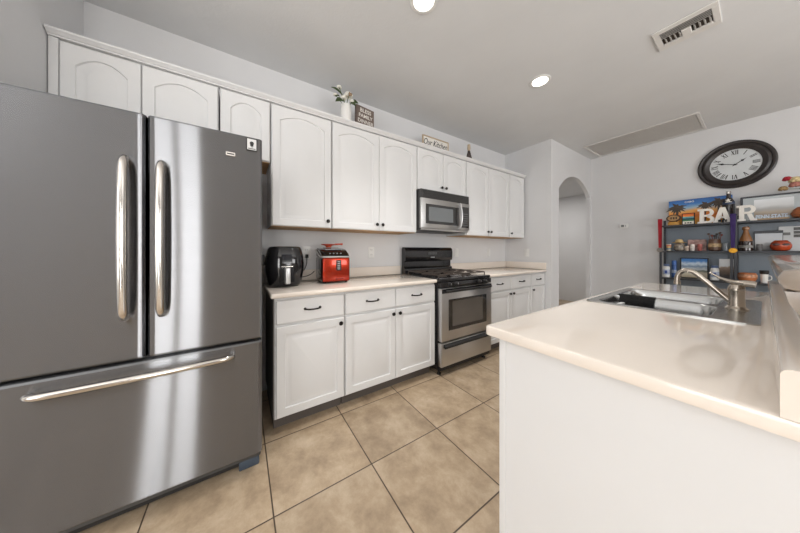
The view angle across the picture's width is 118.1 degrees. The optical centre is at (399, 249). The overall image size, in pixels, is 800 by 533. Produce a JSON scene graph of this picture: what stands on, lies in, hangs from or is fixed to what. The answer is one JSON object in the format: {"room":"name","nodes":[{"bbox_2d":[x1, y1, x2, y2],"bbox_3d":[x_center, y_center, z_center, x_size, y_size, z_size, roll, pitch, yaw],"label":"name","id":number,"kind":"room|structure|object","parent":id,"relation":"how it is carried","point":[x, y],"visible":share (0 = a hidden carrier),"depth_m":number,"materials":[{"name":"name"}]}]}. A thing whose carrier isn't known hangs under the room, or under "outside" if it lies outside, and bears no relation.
{"room":"kitchen","nodes":[
{"label":"kitchen","id":0,"kind":"room"},
{"bbox_2d":[0,0,82,92],"bbox_3d":[-1.795,-0.180,1.139,0.100,2.740,0.780,0,0,-33],"label":"wall","id":1,"kind":"structure","parent":0,"point":[23,34],"depth_m":1.12,"materials":[{"name":"paint"}]},
{"bbox_2d":[44,24,525,177],"bbox_3d":[0.048,-1.102,2.420,4.377,0.032,0.070,0,0,-33],"label":"crown molding","id":2,"kind":"structure","parent":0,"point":[63,35],"depth_m":1.61,"materials":[{"name":"white paint"}]},
{"bbox_2d":[83,1,504,390],"bbox_3d":[-0.193,-0.180,2.724,4.520,2.740,0.100,0,0,-33],"label":"wall","id":3,"kind":"structure","parent":0,"point":[101,24],"depth_m":2.17,"materials":[{"name":"paint"}]},
{"bbox_2d":[48,35,219,130],"bbox_3d":[-1.582,-0.863,1.540,0.687,0.444,0.343,0,0,-33],"label":"upper cabinet","id":4,"kind":"object","parent":3,"relation":"attached to","point":[74,71],"visible":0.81,"depth_m":1.36,"materials":[{"name":"white paint"}]},
{"bbox_2d":[220,88,269,173],"bbox_3d":[-1.165,-0.863,1.815,0.296,0.444,0.343,0,0,-33],"label":"upper cabinet","id":5,"kind":"object","parent":3,"relation":"attached to","point":[240,114],"visible":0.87,"depth_m":1.68,"materials":[{"name":"white paint"}]},
{"bbox_2d":[267,103,330,230],"bbox_3d":[-0.842,-0.631,2.011,0.449,0.907,0.371,0,0,-33],"label":"upper cabinet","id":6,"kind":"object","parent":3,"relation":"attached to","point":[299,169],"visible":0.99,"depth_m":1.86,"materials":[{"name":"white paint"}]},
{"bbox_2d":[302,246,309,258],"bbox_3d":[-0.864,0.025,2.216,0.072,0.115,0.008,0,0,-33],"label":"wall outlet","id":7,"kind":"object","parent":3,"relation":"attached to","point":[305,250],"visible":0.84,"depth_m":2.21,"materials":[{"name":"white plastic"}]},
{"bbox_2d":[302,266,400,279],"bbox_3d":[-0.561,0.228,2.406,1.355,0.096,0.019,0,0,-33],"label":"backsplash","id":8,"kind":"structure","parent":3,"relation":"attached to","point":[379,270],"depth_m":2.54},
{"bbox_2d":[324,121,415,234],"bbox_3d":[-0.282,-0.631,2.382,0.887,0.907,0.371,0,0,-33],"label":"upper cabinet","id":9,"kind":"object","parent":3,"relation":"attached to","point":[373,176],"visible":0.99,"depth_m":2.22,"materials":[{"name":"white paint"}]},
{"bbox_2d":[332,85,358,119],"bbox_3d":[-0.505,-1.280,2.171,0.250,0.389,0.139,0,0,-33],"label":"flower vase","id":10,"kind":"object","parent":9,"relation":"on","point":[345,107],"visible":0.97,"depth_m":2.16,"materials":[{"name":"white ceramic"}]},
{"bbox_2d":[355,104,373,126],"bbox_3d":[-0.344,-1.232,2.336,0.200,0.292,0.038,0,0,-41],"label":"wooden sign","id":11,"kind":"object","parent":9,"relation":"on","point":[363,115],"visible":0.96,"depth_m":2.31,"materials":[{"name":"brown wood"}]},
{"bbox_2d":[368,247,373,257],"bbox_3d":[-0.309,0.025,2.582,0.072,0.115,0.008,0,0,-33],"label":"wall outlet","id":12,"kind":"object","parent":3,"relation":"attached to","point":[370,249],"visible":1,"depth_m":2.58,"materials":[{"name":"white plastic"}]},
{"bbox_2d":[416,147,465,195],"bbox_3d":[0.404,-0.860,2.834,0.746,0.450,0.371,0,0,-33],"label":"upper cabinet","id":13,"kind":"object","parent":3,"relation":"attached to","point":[435,171],"visible":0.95,"depth_m":2.67,"materials":[{"name":"white paint"}]},
{"bbox_2d":[422,134,448,150],"bbox_3d":[0.429,-1.208,2.872,0.410,0.246,0.020,0,0,-33],"label":"framed sign","id":14,"kind":"object","parent":13,"relation":"on","point":[426,139],"visible":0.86,"depth_m":2.86,"materials":[{"name":"brown wood"}]},
{"bbox_2d":[416,188,468,233],"bbox_3d":[0.429,-0.419,2.792,0.731,0.430,0.465,0,0,-33],"label":"microwave","id":15,"kind":"object","parent":13,"relation":"attached to","point":[437,212],"visible":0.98,"depth_m":2.62,"materials":[{"name":"grey metal"}]},
{"bbox_2d":[455,248,458,256],"bbox_3d":[0.780,0.035,3.301,0.072,0.115,0.010,0,0,-33],"label":"wall switch","id":16,"kind":"object","parent":3,"relation":"attached to","point":[456,249],"visible":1,"depth_m":3.30,"materials":[{"name":"white plastic"}]},
{"bbox_2d":[446,161,508,237],"bbox_3d":[1.091,-0.631,3.288,0.891,0.907,0.371,0,0,-33],"label":"upper cabinet","id":17,"kind":"object","parent":3,"relation":"attached to","point":[487,189],"visible":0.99,"depth_m":3.13,"materials":[{"name":"white paint"}]},
{"bbox_2d":[466,144,471,157],"bbox_3d":[0.904,-1.236,3.150,0.124,0.302,0.124,0,0,-33],"label":"figurine","id":18,"kind":"object","parent":17,"relation":"on","point":[468,145],"visible":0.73,"depth_m":3.13,"materials":[{"name":"brown wicker"}]},
{"bbox_2d":[450,261,505,269],"bbox_3d":[1.180,0.228,3.557,1.306,0.096,0.019,0,0,-33],"label":"backsplash","id":19,"kind":"structure","parent":3,"relation":"attached to","point":[473,265],"depth_m":3.53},
{"bbox_2d":[490,174,523,238],"bbox_3d":[1.628,-0.631,3.643,0.388,0.907,0.371,0,0,-33],"label":"upper cabinet","id":20,"kind":"object","parent":3,"relation":"attached to","point":[516,184],"visible":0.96,"depth_m":3.50,"materials":[{"name":"white paint"}]},
{"bbox_2d":[78,299,572,532],"bbox_3d":[1.221,1.240,0.782,10.100,0.100,7.900,0,0,-33],"label":"floor","id":21,"kind":"structure","parent":0,"point":[419,454],"depth_m":1.27,"materials":[{"name":"tile"}]},
{"bbox_2d":[0,83,261,532],"bbox_3d":[-1.302,0.296,1.341,0.878,1.788,0.867,0,0,-33],"label":"refrigerator","id":22,"kind":"object","parent":21,"relation":"on","point":[131,242],"visible":0.99,"depth_m":0.99,"materials":[{"name":"silver metal"}]},
{"bbox_2d":[246,137,256,151],"bbox_3d":[-0.776,-0.552,1.257,0.050,0.066,0.005,0,0,-33],"label":"magnet","id":23,"kind":"object","parent":22,"relation":"attached to","point":[251,144],"visible":1,"depth_m":1.25,"materials":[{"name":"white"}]},
{"bbox_2d":[266,292,343,427],"bbox_3d":[-0.766,0.750,1.894,0.470,0.881,0.651,0,0,-33],"label":"base cabinet","id":24,"kind":"object","parent":21,"relation":"on","point":[305,334],"visible":0.98,"depth_m":1.65,"materials":[{"name":"white paint"}]},
{"bbox_2d":[263,266,436,298],"bbox_3d":[-0.402,0.244,2.138,1.385,0.128,0.642,0,0,-33],"label":"countertop","id":25,"kind":"structure","parent":24,"relation":"on","point":[361,278],"depth_m":2.04,"materials":[{"name":"beige stone"}]},
{"bbox_2d":[262,246,303,286],"bbox_3d":[-0.909,0.123,1.849,0.311,0.304,0.314,0,0,-33],"label":"air fryer","id":26,"kind":"object","parent":25,"relation":"on","point":[283,265],"visible":0.94,"depth_m":1.76,"materials":[{"name":"black plastic"}]},
{"bbox_2d":[315,248,349,283],"bbox_3d":[-0.590,0.127,2.103,0.254,0.297,0.274,0,0,-29],"label":"toaster","id":27,"kind":"object","parent":25,"relation":"on","point":[332,264],"visible":0.99,"depth_m":2.00,"materials":[{"name":"red metal"}]},
{"bbox_2d":[321,243,342,246],"bbox_3d":[-0.611,-0.043,2.150,0.193,0.036,0.100,0,0,-3],"label":"ice scoop","id":28,"kind":"object","parent":27,"relation":"on","point":[325,245],"visible":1,"depth_m":2.12,"materials":[{"name":"red plastic"}]},
{"bbox_2d":[341,283,434,403],"bbox_3d":[-0.197,0.750,2.270,0.887,0.881,0.651,0,0,-33],"label":"base cabinet","id":29,"kind":"object","parent":21,"relation":"on","point":[389,333],"visible":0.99,"depth_m":1.99,"materials":[{"name":"white paint"}]},
{"bbox_2d":[402,247,491,374],"bbox_3d":[0.524,0.579,2.677,0.747,1.222,0.709,0,0,-33],"label":"gas range","id":30,"kind":"object","parent":21,"relation":"on","point":[462,302],"visible":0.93,"depth_m":2.43,"materials":[{"name":"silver metal"}]},
{"bbox_2d":[404,271,489,282],"bbox_3d":[0.506,0.288,2.704,0.747,0.031,0.644,0,0,-33],"label":"cooktop","id":31,"kind":"object","parent":30,"relation":"in","point":[470,277],"depth_m":2.47,"materials":[{"name":"black metal"}]},
{"bbox_2d":[490,273,530,348],"bbox_3d":[1.201,0.750,3.193,0.933,0.881,0.651,0,0,-33],"label":"base cabinet","id":32,"kind":"object","parent":21,"relation":"on","point":[511,294],"visible":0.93,"depth_m":2.93,"materials":[{"name":"white paint"}]},
{"bbox_2d":[450,261,546,276],"bbox_3d":[1.352,0.244,3.297,1.306,0.128,0.642,0,0,-33],"label":"countertop","id":33,"kind":"structure","parent":32,"relation":"on","point":[497,268],"depth_m":3.42,"materials":[{"name":"beige stone"}]},
{"bbox_2d":[530,272,544,312],"bbox_3d":[1.745,0.750,3.552,0.365,0.881,0.651,0,0,-33],"label":"base cabinet","id":34,"kind":"object","parent":21,"relation":"on","point":[537,286],"visible":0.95,"depth_m":3.30,"materials":[{"name":"white paint"}]},
{"bbox_2d":[499,302,799,532],"bbox_3d":[1.362,0.750,1.177,2.030,0.880,0.580,0,0,-33],"label":"base cabinet","id":35,"kind":"object","parent":21,"relation":"on","point":[582,450],"visible":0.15,"depth_m":0.58,"materials":[{"name":"white paint"}]},
{"bbox_2d":[486,280,799,441],"bbox_3d":[1.366,0.251,1.204,2.123,0.114,0.621,0,0,-33],"label":"countertop","id":36,"kind":"structure","parent":35,"relation":"on","point":[747,374],"depth_m":0.65,"materials":[{"name":"beige stone"}]},
{"bbox_2d":[586,288,761,325],"bbox_3d":[1.463,0.355,1.289,0.758,0.168,0.530,0,0,-33],"label":"sink","id":37,"kind":"object","parent":36,"relation":"in","point":[692,305],"visible":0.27,"depth_m":1.24,"materials":[{"name":"silver metal"}]},
{"bbox_2d":[617,293,655,308],"bbox_3d":[1.364,0.326,1.391,0.071,0.124,0.165,0,0,-33],"label":"cloth","id":38,"kind":"object","parent":37,"relation":"hanging from","point":[633,300],"visible":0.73,"depth_m":1.38,"materials":[{"name":"black fabric"}]},
{"bbox_2d":[673,268,756,310],"bbox_3d":[1.497,0.181,1.153,0.068,0.178,0.246,0,0,-33],"label":"faucet","id":39,"kind":"object","parent":36,"relation":"on","point":[735,300],"visible":1,"depth_m":1.10,"materials":[{"name":"silver metal"}]},
{"bbox_2d":[659,221,733,288],"bbox_3d":[3.769,0.390,3.067,0.270,1.600,0.582,0,0,-33],"label":"shelf unit","id":40,"kind":"object","parent":21,"relation":"on","point":[686,232],"visible":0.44,"depth_m":3.12,"materials":[{"name":"grey metal"}]},
{"bbox_2d":[657,219,662,251],"bbox_3d":[3.504,-0.194,3.232,0.039,0.448,0.060,0,0,-33],"label":"medal","id":41,"kind":"object","parent":40,"relation":"hanging from","point":[659,249],"visible":1,"depth_m":3.22,"materials":[{"name":"red fabric"}]},
{"bbox_2d":[663,264,669,276],"bbox_3d":[3.605,0.276,3.248,0.072,0.175,0.070,0,0,-33],"label":"plastic jar","id":42,"kind":"object","parent":40,"relation":"on","point":[666,268],"visible":0.98,"depth_m":3.23,"materials":[{"name":"white plastic"}]},
{"bbox_2d":[666,244,671,250],"bbox_3d":[3.611,-0.033,3.224,0.049,0.085,0.049,0,0,-33],"label":"cup","id":43,"kind":"object","parent":40,"relation":"on","point":[668,246],"visible":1,"depth_m":3.21,"materials":[{"name":"beige ceramic"}]},
{"bbox_2d":[666,215,680,224],"bbox_3d":[3.659,-0.399,3.210,0.045,0.146,0.132,0,0,-33],"label":"oval plaque","id":44,"kind":"object","parent":40,"relation":"on","point":[672,218],"visible":0.93,"depth_m":3.20,"materials":[{"name":"brown wood"}]},
{"bbox_2d":[671,260,676,276],"bbox_3d":[3.645,0.251,3.191,0.051,0.224,0.051,0,0,-33],"label":"spray can","id":45,"kind":"object","parent":40,"relation":"on","point":[674,263],"visible":0.87,"depth_m":3.18,"materials":[{"name":"blue metal"}]},
{"bbox_2d":[674,243,684,250],"bbox_3d":[3.670,-0.042,3.152,0.103,0.102,0.104,0,0,-33],"label":"jar","id":46,"kind":"object","parent":40,"relation":"on","point":[677,246],"visible":0.96,"depth_m":3.12,"materials":[{"name":"glass"}]},
{"bbox_2d":[672,239,686,242],"bbox_3d":[3.669,-0.118,3.154,0.132,0.050,0.131,0,0,42],"label":"straw hat","id":47,"kind":"object","parent":46,"relation":"on","point":[677,240],"visible":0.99,"depth_m":3.13,"materials":[{"name":"beige wicker"}]},
{"bbox_2d":[682,213,694,224],"bbox_3d":[3.711,-0.401,3.089,0.015,0.148,0.108,0,0,-33],"label":"sign","id":48,"kind":"object","parent":40,"relation":"on","point":[687,218],"visible":0.94,"depth_m":3.08,"materials":[{"name":"multicoloured"}]},
{"bbox_2d":[690,244,694,250],"bbox_3d":[3.719,-0.031,3.052,0.041,0.080,0.042,0,0,-33],"label":"shot glass","id":49,"kind":"object","parent":40,"relation":"on","point":[692,246],"visible":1,"depth_m":3.04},
{"bbox_2d":[680,258,708,278],"bbox_3d":[3.784,0.232,3.089,0.016,0.262,0.232,0,0,-33],"label":"picture","id":50,"kind":"object","parent":40,"relation":"on","point":[701,265],"visible":0.88,"depth_m":3.08,"materials":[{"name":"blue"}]},
{"bbox_2d":[688,239,706,250],"bbox_3d":[3.798,-0.062,3.069,0.012,0.142,0.152,0,0,-33],"label":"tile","id":51,"kind":"structure","parent":40,"relation":"on","point":[704,241],"depth_m":3.05,"materials":[{"name":"pink ceramic"}]},
{"bbox_2d":[667,195,732,224],"bbox_3d":[3.846,-0.497,3.111,0.027,0.340,0.543,0,0,-33],"label":"picture","id":52,"kind":"object","parent":40,"relation":"on","point":[680,207],"visible":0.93,"depth_m":3.11,"materials":[{"name":"multicoloured paper"}]},
{"bbox_2d":[697,244,702,250],"bbox_3d":[3.752,-0.032,3.002,0.041,0.082,0.042,0,0,-33],"label":"shot glass","id":53,"kind":"object","parent":40,"relation":"on","point":[699,246],"visible":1,"depth_m":2.99,"materials":[{"name":"glass"}]},
{"bbox_2d":[697,209,714,223],"bbox_3d":[3.762,-0.417,2.950,0.024,0.180,0.130,0,0,-33],"label":"block letter","id":54,"kind":"object","parent":40,"relation":"on","point":[711,211],"visible":0.95,"depth_m":2.95,"materials":[{"name":"white paint"}]},
{"bbox_2d":[710,265,718,279],"bbox_3d":[3.816,0.276,2.911,0.072,0.175,0.070,0,0,-33],"label":"plastic jar","id":55,"kind":"object","parent":40,"relation":"on","point":[714,269],"visible":0.88,"depth_m":2.89,"materials":[{"name":"white plastic"}]},
{"bbox_2d":[707,232,722,250],"bbox_3d":[3.825,-0.104,2.918,0.102,0.227,0.102,0,0,-5],"label":"jug","id":56,"kind":"object","parent":40,"relation":"on","point":[714,244],"visible":1,"depth_m":2.89,"materials":[{"name":"ceramic"}]},
{"bbox_2d":[713,207,729,222],"bbox_3d":[3.827,-0.417,2.849,0.028,0.180,0.132,0,0,-33],"label":"block letter","id":57,"kind":"object","parent":40,"relation":"on","point":[721,210],"visible":0.94,"depth_m":2.84,"materials":[{"name":"white paint"}]},
{"bbox_2d":[722,243,727,250],"bbox_3d":[3.867,-0.036,2.855,0.046,0.090,0.046,0,0,-33],"label":"tumbler","id":58,"kind":"object","parent":40,"relation":"on","point":[724,245],"visible":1,"depth_m":2.84,"materials":[{"name":"grey glass"}]},
{"bbox_2d":[719,259,733,279],"bbox_3d":[3.952,0.236,2.907,0.006,0.255,0.104,0,0,-33],"label":"snapshot","id":59,"kind":"object","parent":40,"relation":"on","point":[724,264],"visible":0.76,"depth_m":2.91,"materials":[{"name":"paper"}]},
{"bbox_2d":[722,191,734,219],"bbox_3d":[3.925,-0.514,2.868,0.099,0.375,0.094,0,0,-33],"label":"liquor bottle","id":60,"kind":"object","parent":40,"relation":"on","point":[729,203],"visible":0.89,"depth_m":2.84,"materials":[{"name":"brown glass"}]},
{"bbox_2d":[729,213,736,252],"bbox_3d":[3.821,-0.192,2.753,0.039,0.453,0.060,0,0,-33],"label":"medal","id":61,"kind":"object","parent":40,"relation":"hanging from","point":[732,249],"visible":1,"depth_m":2.75,"materials":[{"name":"purple fabric"}]},
{"bbox_2d":[734,214,799,291],"bbox_3d":[4.099,0.390,2.567,0.270,1.600,0.606,0,0,-33],"label":"shelf unit","id":62,"kind":"object","parent":21,"relation":"on","point":[744,261],"visible":0.35,"depth_m":2.74,"materials":[{"name":"grey metal"}]},
{"bbox_2d":[738,226,753,250],"bbox_3d":[3.945,-0.129,2.737,0.102,0.277,0.103,0,0,-33],"label":"decanter","id":63,"kind":"object","parent":62,"relation":"on","point":[745,243],"visible":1,"depth_m":2.72,"materials":[{"name":"ceramic"}]},
{"bbox_2d":[737,205,756,220],"bbox_3d":[3.919,-0.417,2.713,0.024,0.180,0.132,0,0,-33],"label":"block letter","id":64,"kind":"object","parent":62,"relation":"on","point":[741,208],"visible":0.91,"depth_m":2.71,"materials":[{"name":"white paint"}]},
{"bbox_2d":[737,272,757,280],"bbox_3d":[3.949,0.311,2.730,0.134,0.104,0.134,0,0,-33],"label":"clay bowl","id":65,"kind":"object","parent":62,"relation":"on","point":[741,275],"visible":0.83,"depth_m":2.69,"materials":[{"name":"ceramic"}]},
{"bbox_2d":[756,244,762,250],"bbox_3d":[3.979,-0.028,2.658,0.039,0.075,0.040,0,0,-33],"label":"shot glass","id":66,"kind":"object","parent":62,"relation":"on","point":[758,246],"visible":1,"depth_m":2.65,"materials":[{"name":"glass"}]},
{"bbox_2d":[759,270,771,282],"bbox_3d":[4.008,0.294,2.636,0.062,0.138,0.071,0,0,4],"label":"mug","id":67,"kind":"object","parent":62,"relation":"on","point":[764,274],"visible":0.93,"depth_m":2.63,"materials":[{"name":"white ceramic"}]},
{"bbox_2d":[754,230,782,250],"bbox_3d":[4.106,-0.103,2.675,0.012,0.225,0.176,0,0,-33],"label":"print","id":68,"kind":"object","parent":62,"relation":"on","point":[765,238],"visible":0.77,"depth_m":2.68,"materials":[{"name":"white paper"}]},
{"bbox_2d":[740,191,799,220],"bbox_3d":[4.143,-0.473,2.646,0.020,0.292,0.450,0,0,-33],"label":"framed picture","id":69,"kind":"object","parent":62,"relation":"on","point":[780,203],"visible":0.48,"depth_m":2.66,"materials":[{"name":"white paper"}]},
{"bbox_2d":[754,196,793,216],"bbox_3d":[4.130,-0.474,2.656,0.001,0.195,0.240,0,0,-33],"label":"print","id":70,"kind":"object","parent":69,"relation":"attached to","point":[769,205],"depth_m":2.65},
{"bbox_2d":[756,213,789,219],"bbox_3d":[4.031,-0.357,2.607,0.016,0.062,0.210,0,0,-33],"label":"letter sign","id":71,"kind":"object","parent":62,"relation":"on","point":[761,216],"visible":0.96,"depth_m":2.59,"materials":[{"name":"white wood"}]},
{"bbox_2d":[769,240,792,250],"bbox_3d":[4.053,-0.047,2.554,0.132,0.112,0.132,0,0,-33],"label":"pot","id":72,"kind":"object","parent":62,"relation":"on","point":[776,245],"visible":1,"depth_m":2.52,"materials":[{"name":"ceramic"}]},
{"bbox_2d":[778,176,799,190],"bbox_3d":[4.154,-0.556,2.446,0.323,0.458,0.107,0,0,44],"label":"flower arrangement","id":73,"kind":"object","parent":62,"relation":"on","point":[794,181],"visible":1,"depth_m":2.50,"materials":[{"name":"multicoloured plant"}]},
{"bbox_2d":[779,226,799,250],"bbox_3d":[4.218,-0.123,2.558,0.010,0.265,0.196,0,0,-33],"label":"photo collage","id":74,"kind":"object","parent":62,"relation":"on","point":[790,233],"visible":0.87,"depth_m":2.57,"materials":[{"name":"grey paper"}]},
{"bbox_2d":[791,207,799,217],"bbox_3d":[4.124,-0.384,2.448,0.148,0.115,0.148,0,0,-33],"label":"woven basket","id":75,"kind":"object","parent":62,"relation":"on","point":[795,213],"visible":0.95,"depth_m":2.46,"materials":[{"name":"brown wicker"}]},
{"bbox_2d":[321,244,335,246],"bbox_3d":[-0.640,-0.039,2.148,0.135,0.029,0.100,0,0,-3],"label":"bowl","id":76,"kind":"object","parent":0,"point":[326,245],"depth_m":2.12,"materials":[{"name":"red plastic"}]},
{"bbox_2d":[83,0,799,158],"bbox_3d":[1.050,-1.600,-0.229,8.700,0.100,6.400,0,0,-33],"label":"ceiling","id":77,"kind":"structure","parent":0,"point":[461,69],"depth_m":1.91,"materials":[{"name":"paint"}]},
{"bbox_2d":[410,0,437,13],"bbox_3d":[0.148,-1.545,1.487,0.176,0.010,0.176,0,0,-33],"label":"recessed light","id":78,"kind":"object","parent":77,"relation":"in","point":[418,6],"visible":1,"depth_m":1.51,"materials":[{"name":"white plastic"}]},
{"bbox_2d":[529,74,550,87],"bbox_3d":[1.283,-1.545,2.199,0.176,0.010,0.176,0,0,-33],"label":"recessed light","id":79,"kind":"object","parent":77,"relation":"in","point":[541,80],"visible":1,"depth_m":2.19,"materials":[{"name":"white plastic"}]},
{"bbox_2d":[583,112,706,156],"bbox_3d":[3.318,-1.545,3.327,0.655,0.010,1.105,0,0,-33],"label":"attic hatch","id":80,"kind":"object","parent":77,"relation":"in","point":[694,122],"visible":1,"depth_m":3.23,"materials":[{"name":"white paint"}]},
{"bbox_2d":[651,0,722,51],"bbox_3d":[1.993,-1.541,1.674,0.260,0.018,0.293,0,0,-33],"label":"ceiling vent","id":81,"kind":"object","parent":77,"relation":"in","point":[709,16],"visible":1,"depth_m":1.66,"materials":[{"name":"white metal"}]},
{"bbox_2d":[505,140,546,308],"bbox_3d":[1.920,-0.180,3.734,0.120,2.740,0.744,0,0,-33],"label":"wall","id":82,"kind":"structure","parent":0,"point":[531,161],"depth_m":3.56,"materials":[{"name":"paint"}]},
{"bbox_2d":[524,249,528,256],"bbox_3d":[1.915,0.040,3.624,0.008,0.120,0.072,0,0,-33],"label":"wall outlet","id":83,"kind":"object","parent":82,"relation":"attached to","point":[526,251],"visible":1,"depth_m":3.63,"materials":[{"name":"white plastic"}]},
{"bbox_2d":[547,139,590,308],"bbox_3d":[2.675,-0.180,3.753,1.400,2.740,0.055,0,0,-33],"label":"wall","id":84,"kind":"structure","parent":0,"point":[563,162],"depth_m":3.45,"materials":[{"name":"paint"}]},
{"bbox_2d":[559,178,583,197],"bbox_3d":[2.703,-1.300,5.090,2.680,0.100,2.144,0,0,-33],"label":"ceiling","id":85,"kind":"structure","parent":0,"point":[569,187],"depth_m":4.96,"materials":[{"name":"paint"}]},
{"bbox_2d":[559,194,585,301],"bbox_3d":[3.850,-0.110,5.874,0.100,2.600,2.300,0,0,-33],"label":"wall","id":86,"kind":"structure","parent":0,"point":[572,209],"depth_m":5.56,"materials":[{"name":"paint"}]},
{"bbox_2d":[591,106,799,296],"bbox_3d":[4.844,-0.180,1.829,0.100,2.740,5.655,0,0,-33],"label":"wall","id":87,"kind":"structure","parent":0,"point":[635,187],"depth_m":3.51,"materials":[{"name":"paint"}]},
{"bbox_2d":[620,224,628,228],"bbox_3d":[3.499,-0.374,3.749,0.028,0.072,0.104,0,0,-33],"label":"thermostat","id":88,"kind":"object","parent":87,"relation":"attached to","point":[621,225],"visible":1,"depth_m":3.74,"materials":[{"name":"white plastic"}]},
{"bbox_2d":[698,140,777,188],"bbox_3d":[4.051,-1.034,2.905,0.034,0.568,0.568,0,0,-33],"label":"wall clock","id":89,"kind":"object","parent":87,"relation":"attached to","point":[740,163],"visible":1,"depth_m":2.89,"materials":[{"name":"brown wood"}]},
{"bbox_3d":[1.616,0.634,0.918,2.151,1.112,0.131,0,0,-33],"label":"wall","id":90,"kind":"structure","parent":0,"visible":0},
{"bbox_2d":[767,255,799,315],"bbox_3d":[1.736,0.095,0.820,2.200,0.122,0.515,0,0,-33],"label":"countertop","id":91,"kind":"structure","parent":90,"relation":"on","point":[786,268],"depth_m":0.45,"materials":[{"name":"beige stone"}]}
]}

